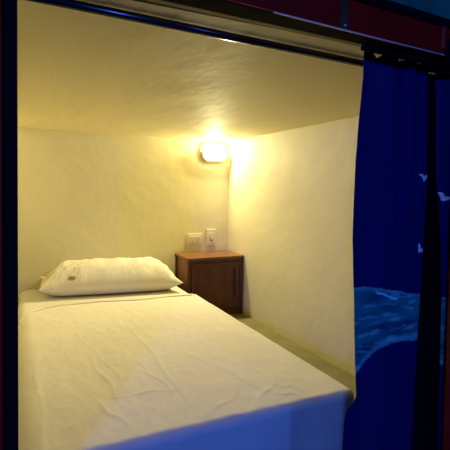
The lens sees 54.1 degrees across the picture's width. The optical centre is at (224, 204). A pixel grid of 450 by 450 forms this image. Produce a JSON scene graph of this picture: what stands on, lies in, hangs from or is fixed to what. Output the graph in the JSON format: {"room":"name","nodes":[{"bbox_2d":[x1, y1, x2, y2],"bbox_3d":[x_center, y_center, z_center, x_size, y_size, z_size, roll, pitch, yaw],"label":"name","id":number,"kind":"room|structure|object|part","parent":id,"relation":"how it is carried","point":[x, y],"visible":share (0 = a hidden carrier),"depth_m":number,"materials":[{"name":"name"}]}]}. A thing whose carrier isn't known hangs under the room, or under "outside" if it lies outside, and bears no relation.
{"room":"dormitory","nodes":[
{"label":"dormitory","id":0,"kind":"room"},
{"bbox_2d":[18,128,228,295],"bbox_3d":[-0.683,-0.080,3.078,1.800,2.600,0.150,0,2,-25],"label":"wall","id":1,"kind":"structure","parent":0,"point":[82,195],"depth_m":2.96,"materials":[{"name":"paint"}]},
{"bbox_2d":[187,233,202,244],"bbox_3d":[-0.220,0.251,3.220,0.122,0.080,0.016,0,2,-25],"label":"wall socket","id":2,"kind":"object","parent":1,"relation":"attached to","point":[192,239],"visible":1,"depth_m":3.21,"materials":[{"name":"beige plastic"}]},
{"bbox_3d":[-0.219,0.251,3.216,0.088,0.048,0.004,0,2,-25],"label":"raised frame","id":3,"kind":"part","parent":2,"relation":"part of","materials":[{"name":"beige plastic"}]},
{"bbox_2d":[206,229,215,245],"bbox_3d":[-0.104,0.241,3.272,0.078,0.122,0.020,0,2,-25],"label":"light switch","id":4,"kind":"object","parent":1,"relation":"attached to","point":[210,233],"visible":1,"depth_m":3.27,"materials":[{"name":"beige plastic"}]},
{"bbox_3d":[-0.103,0.241,3.271,0.056,0.073,0.004,0,2,-25],"label":"raised frame","id":5,"kind":"part","parent":4,"relation":"part of","materials":[{"name":"beige plastic"}]},
{"bbox_2d":[200,143,228,162],"bbox_3d":[-0.075,-0.381,3.222,0.215,0.140,0.084,0,2,-25],"label":"wall lamp","id":6,"kind":"object","parent":1,"relation":"attached to","point":[209,152],"visible":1,"depth_m":3.24,"materials":[{"name":"white glass"}]},
{"bbox_2d":[17,0,434,141],"bbox_3d":[-0.163,-0.477,2.022,1.758,0.100,2.170,0,2,-25],"label":"ceiling","id":7,"kind":"structure","parent":0,"point":[78,71],"depth_m":1.39,"materials":[{"name":"paint"}]},
{"bbox_2d":[25,0,363,66],"bbox_3d":[0.023,-0.371,0.979,1.099,0.025,0.026,0,3,-28],"label":"curtain rod","id":8,"kind":"object","parent":7,"relation":"attached to","point":[76,5],"visible":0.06,"depth_m":0.92,"materials":[{"name":"black metal"}]},
{"bbox_2d":[342,51,427,449],"bbox_3d":[0.425,0.314,1.182,0.309,1.396,0.047,0,2,-27],"label":"curtain","id":9,"kind":"object","parent":8,"relation":"hanging from","point":[390,186],"visible":0.98,"depth_m":1.16,"materials":[{"name":"blue fabric"}]},
{"bbox_2d":[435,73,449,449],"bbox_3d":[0.709,0.312,1.328,0.264,1.396,0.049,0,2,-25],"label":"curtain","id":10,"kind":"object","parent":7,"relation":"hanging from","point":[442,82],"visible":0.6,"depth_m":1.26,"materials":[{"name":"blue fabric"}]},
{"bbox_2d":[227,116,358,376],"bbox_3d":[0.528,0.416,2.446,0.150,1.696,2.070,0,2,-25],"label":"wall","id":11,"kind":"structure","parent":0,"point":[291,192],"depth_m":2.49,"materials":[{"name":"paint"}]},
{"bbox_2d":[391,0,449,18],"bbox_3d":[0.322,-0.837,1.068,1.701,0.700,0.048,0,2,-27],"label":"curtain","id":12,"kind":"object","parent":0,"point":[441,8],"visible":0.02,"depth_m":1.23,"materials":[{"name":"teal fabric"}]},
{"bbox_3d":[-0.065,1.395,0.144,6.000,0.100,6.200,0,2,-25],"label":"floor","id":13,"kind":"structure","parent":0,"visible":0},
{"bbox_2d":[0,0,449,449],"bbox_3d":[0.371,0.424,1.134,2.156,1.777,0.191,0,3,-29],"label":"frame","id":14,"kind":"object","parent":13,"relation":"on","point":[389,28],"visible":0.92,"depth_m":0.95,"materials":[{"name":"black metal"}]},
{"bbox_3d":[-0.423,0.469,0.765,0.068,1.690,0.055,0,2,-25],"label":"post","id":15,"kind":"part","parent":14,"relation":"part of","materials":[{"name":"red metal"}]},
{"bbox_3d":[-0.379,0.469,0.781,0.023,1.690,0.025,0,2,-25],"label":"post","id":16,"kind":"part","parent":14,"relation":"part of","materials":[{"name":"black metal"}]},
{"bbox_2d":[145,0,363,46],"bbox_3d":[0.006,-0.402,0.874,0.801,0.056,0.015,0,2,-27],"label":"trim","id":17,"kind":"structure","parent":14,"relation":"attached to","point":[168,3],"depth_m":0.90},
{"bbox_3d":[0.425,-0.450,1.027,2.155,0.020,0.016,0,3,-29],"label":"rail","id":18,"kind":"part","parent":14,"relation":"part of","materials":[{"name":"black metal"}]},
{"bbox_3d":[0.573,0.463,1.328,0.180,1.690,0.040,0,2,-25],"label":"post","id":19,"kind":"part","parent":14,"relation":"part of","materials":[{"name":"black metal"}]},
{"bbox_3d":[0.661,0.468,1.234,0.072,1.690,0.045,0,2,-25],"label":"post","id":20,"kind":"part","parent":14,"relation":"part of","materials":[{"name":"red metal"}]},
{"bbox_3d":[0.592,-0.384,1.118,0.093,0.056,0.011,0,3,-29],"label":"joint plate","id":21,"kind":"part","parent":14,"relation":"part of","materials":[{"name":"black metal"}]},
{"bbox_2d":[230,313,355,399],"bbox_3d":[-0.237,1.030,2.194,1.451,0.466,1.920,0,2,-25],"label":"ledge","id":22,"kind":"object","parent":13,"relation":"on","point":[336,373],"visible":0.03,"depth_m":2.37,"materials":[{"name":"paint"}]},
{"bbox_2d":[18,286,187,321],"bbox_3d":[-0.440,0.678,2.071,0.971,0.238,1.910,0,2,-25],"label":"mattress","id":23,"kind":"object","parent":22,"relation":"on","point":[28,300],"visible":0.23,"depth_m":2.54,"materials":[{"name":"fabric"}]},
{"bbox_2d":[38,257,182,295],"bbox_3d":[-0.711,0.427,2.752,0.842,0.180,0.386,0,2,-18],"label":"pillow","id":24,"kind":"object","parent":23,"relation":"on","point":[96,275],"visible":1,"depth_m":2.62,"materials":[{"name":"fabric"}]},
{"bbox_2d":[18,294,353,449],"bbox_3d":[-0.323,0.701,1.833,0.982,0.292,1.425,0,2,-25],"label":"sheet","id":25,"kind":"object","parent":23,"relation":"on","point":[170,372],"visible":0.98,"depth_m":1.43,"materials":[{"name":"white fabric"}]},
{"bbox_2d":[175,250,243,314],"bbox_3d":[-0.115,0.554,3.125,0.429,0.412,0.274,0,2,-25],"label":"nightstand","id":26,"kind":"object","parent":22,"relation":"on","point":[216,277],"visible":0.85,"depth_m":3.02,"materials":[{"name":"brown wood"}]},
{"bbox_3d":[-0.345,0.558,3.152,0.022,0.394,0.027,0,2,-25],"label":"corner post","id":27,"kind":"part","parent":26,"relation":"part of","materials":[{"name":"red wood"}]},
{"bbox_3d":[-0.244,0.568,2.942,0.026,0.394,0.030,0,2,-25],"label":"corner post","id":28,"kind":"part","parent":26,"relation":"part of","materials":[{"name":"red wood"}]},
{"bbox_3d":[-0.069,0.556,3.001,0.244,0.214,0.005,0,2,-25],"label":"door panel","id":29,"kind":"part","parent":26,"relation":"part of","materials":[{"name":"red wood"}]},
{"bbox_3d":[-0.069,0.556,3.002,0.284,0.254,0.004,0,2,-25],"label":"door moulding","id":30,"kind":"part","parent":26,"relation":"part of","materials":[{"name":"red wood"}]},
{"bbox_3d":[-0.064,0.381,3.014,0.362,0.020,0.018,0,2,-25],"label":"rail","id":31,"kind":"part","parent":26,"relation":"part of","materials":[{"name":"red wood"}]},
{"bbox_3d":[-0.064,0.557,3.015,0.354,0.323,0.018,0,2,-25],"label":"door","id":32,"kind":"part","parent":26,"relation":"part of","materials":[{"name":"red wood"}]},
{"bbox_3d":[-0.070,0.743,3.028,0.362,0.043,0.018,0,2,-25],"label":"rail","id":33,"kind":"part","parent":26,"relation":"part of","materials":[{"name":"red wood"}]},
{"bbox_3d":[0.071,0.540,3.065,0.008,0.194,0.008,0,2,-25],"label":"door pull","id":34,"kind":"part","parent":26,"relation":"part of","materials":[{"name":"black"}]},
{"bbox_3d":[0.107,0.567,3.108,0.026,0.394,0.030,0,2,-25],"label":"corner post","id":35,"kind":"part","parent":26,"relation":"part of","materials":[{"name":"red wood"}]}
]}

